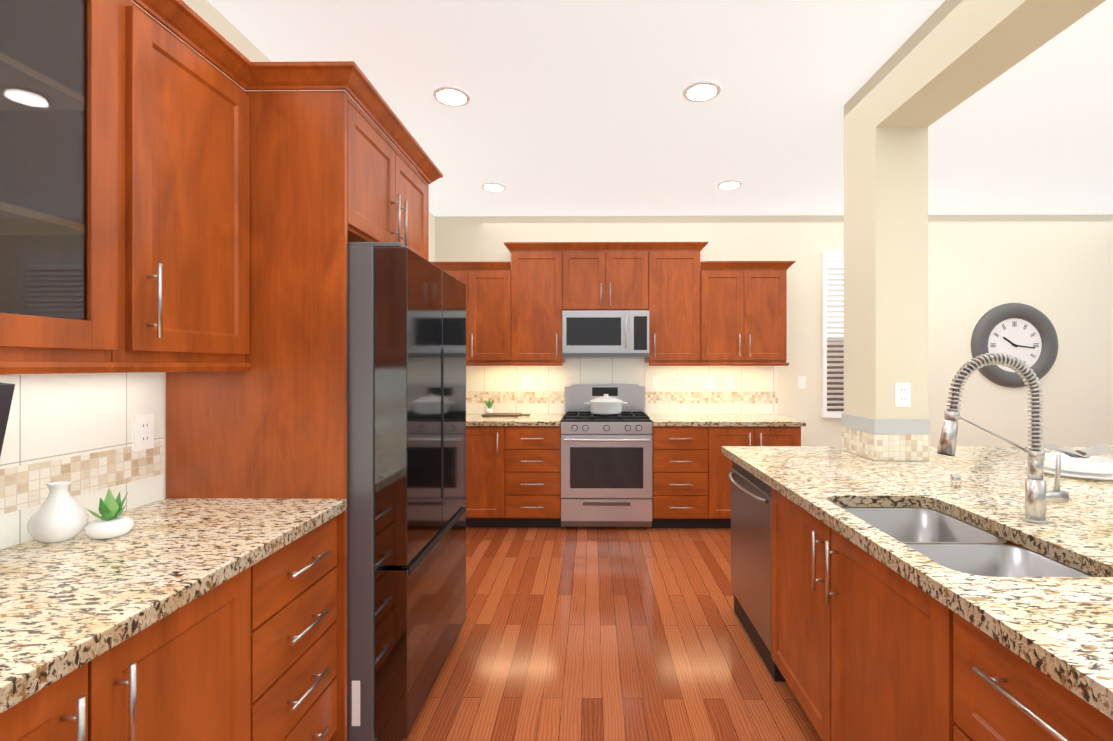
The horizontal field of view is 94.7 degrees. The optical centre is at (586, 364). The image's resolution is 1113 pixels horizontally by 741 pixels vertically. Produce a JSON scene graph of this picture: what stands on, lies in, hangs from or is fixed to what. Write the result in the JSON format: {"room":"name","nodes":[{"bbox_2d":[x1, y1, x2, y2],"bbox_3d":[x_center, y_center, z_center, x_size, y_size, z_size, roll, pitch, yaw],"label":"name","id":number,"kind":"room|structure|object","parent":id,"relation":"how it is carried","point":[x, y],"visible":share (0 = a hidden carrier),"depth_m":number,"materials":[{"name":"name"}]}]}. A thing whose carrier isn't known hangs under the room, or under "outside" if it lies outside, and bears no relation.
{"room":"kitchen","nodes":[
{"label":"kitchen","id":0,"kind":"room"},
{"bbox_2d":[131,0,434,498],"bbox_3d":[-1.542,-0.022,0.886,0.100,2.800,8.010,0,0,1],"label":"wall","id":1,"kind":"structure","parent":0,"point":[219,22],"depth_m":2.11,"materials":[{"name":"beige paint"}]},
{"bbox_2d":[0,372,164,549],"bbox_3d":[-1.491,0.228,0.533,0.008,0.500,2.505,0,0,1],"label":"wall tiles","id":2,"kind":"structure","parent":1,"relation":"attached to","point":[76,430],"depth_m":1.49,"materials":[{"name":"tile"}]},
{"bbox_2d":[133,414,153,450],"bbox_3d":[-1.471,0.224,1.700,0.009,0.116,0.072,0,0,1],"label":"electrical outlet","id":3,"kind":"object","parent":2,"relation":"attached to","point":[143,432],"visible":1,"depth_m":1.69,"materials":[{"name":"white plastic"}]},
{"bbox_2d":[0,0,259,367],"bbox_3d":[-1.324,-0.515,1.501,0.301,1.015,0.568,0,0,1],"label":"upper cabinet","id":4,"kind":"object","parent":1,"relation":"attached to","point":[188,220],"depth_m":1.32,"materials":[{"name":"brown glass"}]},
{"bbox_2d":[256,68,431,275],"bbox_3d":[-1.153,-0.755,2.241,0.629,0.534,0.873,0,0,1],"label":"upper cabinet","id":5,"kind":"object","parent":1,"relation":"attached to","point":[328,178],"depth_m":1.78,"materials":[{"name":"brown wood"}]},
{"bbox_2d":[376,527,821,740],"bbox_3d":[2.288,1.403,0.896,7.760,0.050,8.110,0,0,1],"label":"floor","id":6,"kind":"structure","parent":0,"point":[605,634],"depth_m":2.48,"materials":[{"name":"brown wood"}]},
{"bbox_2d":[0,564,259,740],"bbox_3d":[-1.179,0.940,0.905,0.604,0.874,0.862,0,0,1],"label":"base cabinet","id":7,"kind":"object","parent":6,"relation":"on","point":[195,675],"depth_m":1.09,"materials":[{"name":"brown wood"}]},
{"bbox_2d":[0,496,346,715],"bbox_3d":[-1.164,0.483,0.680,0.639,0.040,2.206,0,0,1],"label":"countertop","id":8,"kind":"structure","parent":7,"relation":"on","point":[66,605],"depth_m":1.15,"materials":[{"name":"beige stone"}]},
{"bbox_2d":[0,382,14,455],"bbox_3d":[-1.391,0.251,1.070,0.036,0.420,0.340,9,-3,-17],"label":"picture","id":9,"kind":"object","parent":8,"relation":"on","point":[6,392],"visible":1,"depth_m":1.23},
{"bbox_2d":[27,481,88,542],"bbox_3d":[-1.402,0.388,1.358,0.114,0.150,0.114,0,0,1],"label":"vase","id":10,"kind":"object","parent":8,"relation":"on","point":[60,513],"visible":1,"depth_m":1.33,"materials":[{"name":"white ceramic"}]},
{"bbox_2d":[85,488,134,538],"bbox_3d":[-1.289,0.400,1.383,0.100,0.127,0.100,0,0,1],"label":"succulent","id":11,"kind":"object","parent":8,"relation":"on","point":[110,523],"visible":1,"depth_m":1.36,"materials":[{"name":"green plant"}]},
{"bbox_2d":[260,516,343,740],"bbox_3d":[-1.172,0.941,1.559,0.604,0.874,0.447,0,0,1],"label":"base cabinet","id":12,"kind":"object","parent":6,"relation":"on","point":[302,586],"depth_m":1.57,"materials":[{"name":"brown wood"}]},
{"bbox_2d":[347,242,465,740],"bbox_3d":[-1.033,0.470,2.239,0.809,1.818,0.850,0,0,1],"label":"fridge","id":13,"kind":"object","parent":6,"relation":"on","point":[406,462],"visible":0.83,"depth_m":1.81,"materials":[{"name":"grey metal"}]},
{"bbox_2d":[463,426,506,526],"bbox_3d":[-0.908,0.943,4.563,0.454,0.874,0.618,0,0,1],"label":"base cabinet","id":14,"kind":"object","parent":6,"relation":"on","point":[486,446],"depth_m":4.26,"materials":[{"name":"brown wood"}]},
{"bbox_2d":[507,422,560,527],"bbox_3d":[-0.450,0.943,4.559,0.462,0.874,0.618,0,0,1],"label":"base cabinet","id":15,"kind":"object","parent":6,"relation":"on","point":[533,452],"depth_m":4.25,"materials":[{"name":"brown wood"}]},
{"bbox_2d":[466,414,562,425],"bbox_3d":[-0.831,0.486,4.550,1.225,0.040,0.643,0,0,1],"label":"countertop","id":16,"kind":"structure","parent":15,"relation":"on","point":[471,419],"depth_m":4.29,"materials":[{"name":"beige stone"}]},
{"bbox_2d":[485,400,493,412],"bbox_3d":[-0.920,0.391,4.825,0.085,0.150,0.070,0,0,1],"label":"plant","id":17,"kind":"object","parent":16,"relation":"on","point":[489,405],"visible":0.88,"depth_m":4.81,"materials":[{"name":"green plant"}]},
{"bbox_2d":[482,413,529,416],"bbox_3d":[-0.733,0.458,4.698,0.420,0.015,0.210,0,0,1],"label":"cutting board","id":18,"kind":"object","parent":16,"relation":"on","point":[502,414],"visible":0.93,"depth_m":4.65,"materials":[{"name":"brown wood"}]},
{"bbox_2d":[561,384,651,528],"bbox_3d":[0.165,0.780,4.512,0.756,1.200,0.692,0,0,1],"label":"range","id":19,"kind":"object","parent":6,"relation":"on","point":[606,470],"visible":0.96,"depth_m":4.23,"materials":[{"name":"silver metal"}]},
{"bbox_2d":[585,394,627,414],"bbox_3d":[0.171,0.346,4.564,0.380,0.173,0.300,0,0,1],"label":"pot","id":20,"kind":"object","parent":19,"relation":"on","point":[606,404],"visible":1,"depth_m":4.45,"materials":[{"name":"white ceramic"}]},
{"bbox_2d":[652,426,710,527],"bbox_3d":[0.778,0.943,4.546,0.458,0.874,0.618,0,0,1],"label":"base cabinet","id":21,"kind":"object","parent":6,"relation":"on","point":[681,455],"depth_m":4.24,"materials":[{"name":"brown wood"}]},
{"bbox_2d":[647,414,805,425],"bbox_3d":[1.177,0.486,4.530,1.256,0.040,0.643,0,0,1],"label":"countertop","id":22,"kind":"structure","parent":21,"relation":"on","point":[657,419],"depth_m":4.29,"materials":[{"name":"beige stone"}]},
{"bbox_2d":[711,426,800,527],"bbox_3d":[1.394,0.943,4.540,0.773,0.874,0.618,0,0,1],"label":"base cabinet","id":23,"kind":"object","parent":6,"relation":"on","point":[721,465],"depth_m":4.24,"materials":[{"name":"brown wood"}]},
{"bbox_2d":[844,73,927,460],"bbox_3d":[1.531,-0.021,2.642,0.254,2.800,0.316,0,0,1],"label":"pillar","id":24,"kind":"structure","parent":6,"relation":"on","point":[885,259],"depth_m":2.48,"materials":[{"name":"beige paint"}]},
{"bbox_2d":[841,413,929,460],"bbox_3d":[1.525,0.364,2.636,0.266,0.199,0.328,0,0,1],"label":"tile","id":25,"kind":"structure","parent":24,"relation":"attached to","point":[890,439],"depth_m":2.48,"materials":[{"name":"tile"}]},
{"bbox_2d":[895,383,910,406],"bbox_3d":[1.531,0.144,2.479,0.072,0.116,0.009,0,0,1],"label":"outlet","id":26,"kind":"object","parent":24,"relation":"attached to","point":[902,394],"visible":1,"depth_m":2.48,"materials":[{"name":"white plastic"}]},
{"bbox_2d":[722,453,1112,740],"bbox_3d":[1.049,0.941,1.224,0.643,0.874,3.340,0,0,1],"label":"kitchen island","id":27,"kind":"object","parent":6,"relation":"on","point":[868,652],"depth_m":1.44,"materials":[{"name":"brown wood"}]},
{"bbox_2d":[728,461,785,681],"bbox_3d":[0.806,0.948,2.547,0.128,0.862,0.640,0,0,1],"label":"dishwasher","id":28,"kind":"object","parent":27,"relation":"in","point":[750,496],"depth_m":2.47,"materials":[{"name":"silver metal"}]},
{"bbox_2d":[721,446,1112,708],"bbox_3d":[2.062,0.484,1.229,2.620,0.040,3.370,0,0,1],"label":"island countertop","id":29,"kind":"structure","parent":27,"relation":"on","point":[1064,621],"depth_m":1.44,"materials":[{"name":"beige stone"}]},
{"bbox_2d":[845,505,1092,572],"bbox_3d":[1.018,0.600,1.468,0.411,0.214,0.719,0,0,1],"label":"sink","id":30,"kind":"object","parent":29,"relation":"in","point":[967,546],"depth_m":1.46,"materials":[{"name":"silver metal"}]},
{"bbox_2d":[933,353,1072,524],"bbox_3d":[1.227,0.213,1.520,0.363,0.501,0.060,0,0,1],"label":"faucet","id":31,"kind":"object","parent":29,"relation":"on","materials":[{"name":"silver metal"}]},
{"bbox_2d":[1025,444,1112,479],"bbox_3d":[2.105,0.403,2.189,0.357,0.121,0.350,0,0,1],"label":"dish","id":32,"kind":"object","parent":29,"relation":"on","point":[1087,463],"visible":0.75,"depth_m":2.15,"materials":[{"name":"white ceramic"}]},
{"bbox_2d":[631,310,650,357],"bbox_3d":[0.460,-0.272,4.659,0.171,0.404,0.400,0,0,1],"label":"control panel","id":33,"kind":"object","parent":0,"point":[640,319],"depth_m":4.46,"materials":[{"name":"silver metal"}]},
{"bbox_2d":[207,0,1112,215],"bbox_3d":[2.288,-1.447,0.898,7.760,0.050,8.110,0,0,1],"label":"ceiling","id":34,"kind":"structure","parent":0,"point":[578,108],"depth_m":2.76,"materials":[{"name":"white paint"}]},
{"bbox_2d":[433,86,469,106],"bbox_3d":[-0.714,-1.414,2.697,0.190,0.013,0.190,0,0,1],"label":"recessed light","id":35,"kind":"object","parent":34,"relation":"in","point":[452,96],"visible":0.98,"depth_m":2.68,"materials":[{"name":"white plastic"}]},
{"bbox_2d":[482,182,505,191],"bbox_3d":[-0.742,-1.413,4.071,0.190,0.013,0.190,0,0,1],"label":"recessed light","id":36,"kind":"object","parent":34,"relation":"in","point":[493,187],"visible":0.94,"depth_m":4.05,"materials":[{"name":"white plastic"}]},
{"bbox_2d":[683,80,720,101],"bbox_3d":[0.594,-1.414,2.648,0.190,0.013,0.190,0,0,1],"label":"recessed light","id":37,"kind":"object","parent":34,"relation":"in","point":[702,91],"visible":0.98,"depth_m":2.63,"materials":[{"name":"white plastic"}]},
{"bbox_2d":[717,180,741,189],"bbox_3d":[1.120,-1.413,4.021,0.190,0.013,0.190,0,0,1],"label":"recessed light","id":38,"kind":"object","parent":34,"relation":"in","point":[729,185],"visible":0.98,"depth_m":4.01,"materials":[{"name":"white plastic"}]},
{"bbox_2d":[876,0,1105,126],"bbox_3d":[1.500,-1.290,-0.332,0.254,0.265,5.634,0,0,1],"label":"beam","id":39,"kind":"structure","parent":34,"relation":"attached to","point":[947,56],"depth_m":1.99,"materials":[{"name":"beige paint"}]},
{"bbox_2d":[435,214,1112,450],"bbox_3d":[2.329,-0.019,4.902,7.760,2.800,0.100,0,0,1],"label":"wall","id":40,"kind":"structure","parent":0,"point":[1057,270],"depth_m":4.84,"materials":[{"name":"beige paint"}]},
{"bbox_2d":[431,262,506,365],"bbox_3d":[-1.056,-0.465,4.711,0.764,0.891,0.328,0,0,1],"label":"upper cabinet","id":41,"kind":"object","parent":40,"relation":"attached to","point":[485,282],"depth_m":4.55,"materials":[{"name":"brown wood"}]},
{"bbox_2d":[507,242,564,365],"bbox_3d":[-0.445,-0.550,4.705,0.459,1.061,0.328,0,0,1],"label":"upper cabinet","id":42,"kind":"object","parent":40,"relation":"attached to","point":[535,269],"depth_m":4.55,"materials":[{"name":"brown wood"}]},
{"bbox_2d":[559,310,648,357],"bbox_3d":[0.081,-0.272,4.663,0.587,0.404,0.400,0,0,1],"label":"microwave","id":43,"kind":"object","parent":40,"relation":"attached to","point":[582,333],"depth_m":4.46,"materials":[{"name":"silver metal"}]},
{"bbox_2d":[563,242,646,309],"bbox_3d":[0.167,-0.780,4.698,0.764,0.600,0.328,0,0,1],"label":"upper cabinet","id":44,"kind":"object","parent":40,"relation":"attached to","point":[596,275],"depth_m":4.54,"materials":[{"name":"brown wood"}]},
{"bbox_2d":[466,358,777,414],"bbox_3d":[0.179,0.221,4.869,3.259,0.600,0.008,0,0,1],"label":"wall tile","id":45,"kind":"structure","parent":40,"relation":"attached to","point":[682,390],"depth_m":4.86,"materials":[{"name":"tile"}]},
{"bbox_2d":[523,376,530,387],"bbox_3d":[-0.573,0.166,4.869,0.072,0.116,0.008,0,0,1],"label":"electrical outlet","id":46,"kind":"object","parent":45,"relation":"attached to","point":[526,381],"visible":1,"depth_m":4.87,"materials":[{"name":"white plastic"}]},
{"bbox_2d":[653,376,659,387],"bbox_3d":[0.659,0.166,4.856,0.072,0.116,0.008,0,0,1],"label":"electrical outlet","id":47,"kind":"object","parent":45,"relation":"attached to","point":[656,381],"visible":1,"depth_m":4.86,"materials":[{"name":"white plastic"}]},
{"bbox_2d":[706,376,713,388],"bbox_3d":[1.165,0.166,4.851,0.072,0.116,0.008,0,0,1],"label":"electrical outlet","id":48,"kind":"object","parent":45,"relation":"attached to","point":[709,382],"visible":1,"depth_m":4.85,"materials":[{"name":"white plastic"}]},
{"bbox_2d":[726,376,733,388],"bbox_3d":[1.355,0.166,4.848,0.072,0.116,0.010,0,0,1],"label":"light switch","id":49,"kind":"object","parent":45,"relation":"attached to","point":[729,382],"visible":1,"depth_m":4.85,"materials":[{"name":"white plastic"}]},
{"bbox_2d":[645,242,702,365],"bbox_3d":[0.778,-0.550,4.692,0.459,1.061,0.328,0,0,1],"label":"upper cabinet","id":50,"kind":"object","parent":40,"relation":"attached to","point":[651,303],"depth_m":4.53,"materials":[{"name":"brown wood"}]},
{"bbox_2d":[703,261,790,365],"bbox_3d":[1.389,-0.465,4.686,0.762,0.891,0.328,0,0,1],"label":"upper cabinet","id":51,"kind":"object","parent":40,"relation":"attached to","point":[745,302],"depth_m":4.53,"materials":[{"name":"brown wood"}]},
{"bbox_2d":[798,376,805,388],"bbox_3d":[2.038,0.166,4.849,0.072,0.116,0.010,0,0,1],"label":"light switch","id":52,"kind":"object","parent":40,"relation":"attached to","point":[801,382],"visible":1,"depth_m":4.85,"materials":[{"name":"white plastic"}]},
{"bbox_2d":[821,252,843,417],"bbox_3d":[2.677,-0.283,4.813,0.920,1.554,0.070,0,0,1],"label":"window","id":53,"kind":"structure","parent":40,"relation":"in","point":[832,334],"depth_m":4.83,"materials":[{"name":"white"}]},
{"bbox_2d":[971,303,1057,387],"bbox_3d":[4.028,-0.185,4.806,0.800,0.800,0.055,0,0,1],"label":"wall clock","id":54,"kind":"object","parent":40,"relation":"attached to","point":[1026,333],"visible":0.79,"depth_m":4.80,"materials":[{"name":"grey metal"}]}
]}

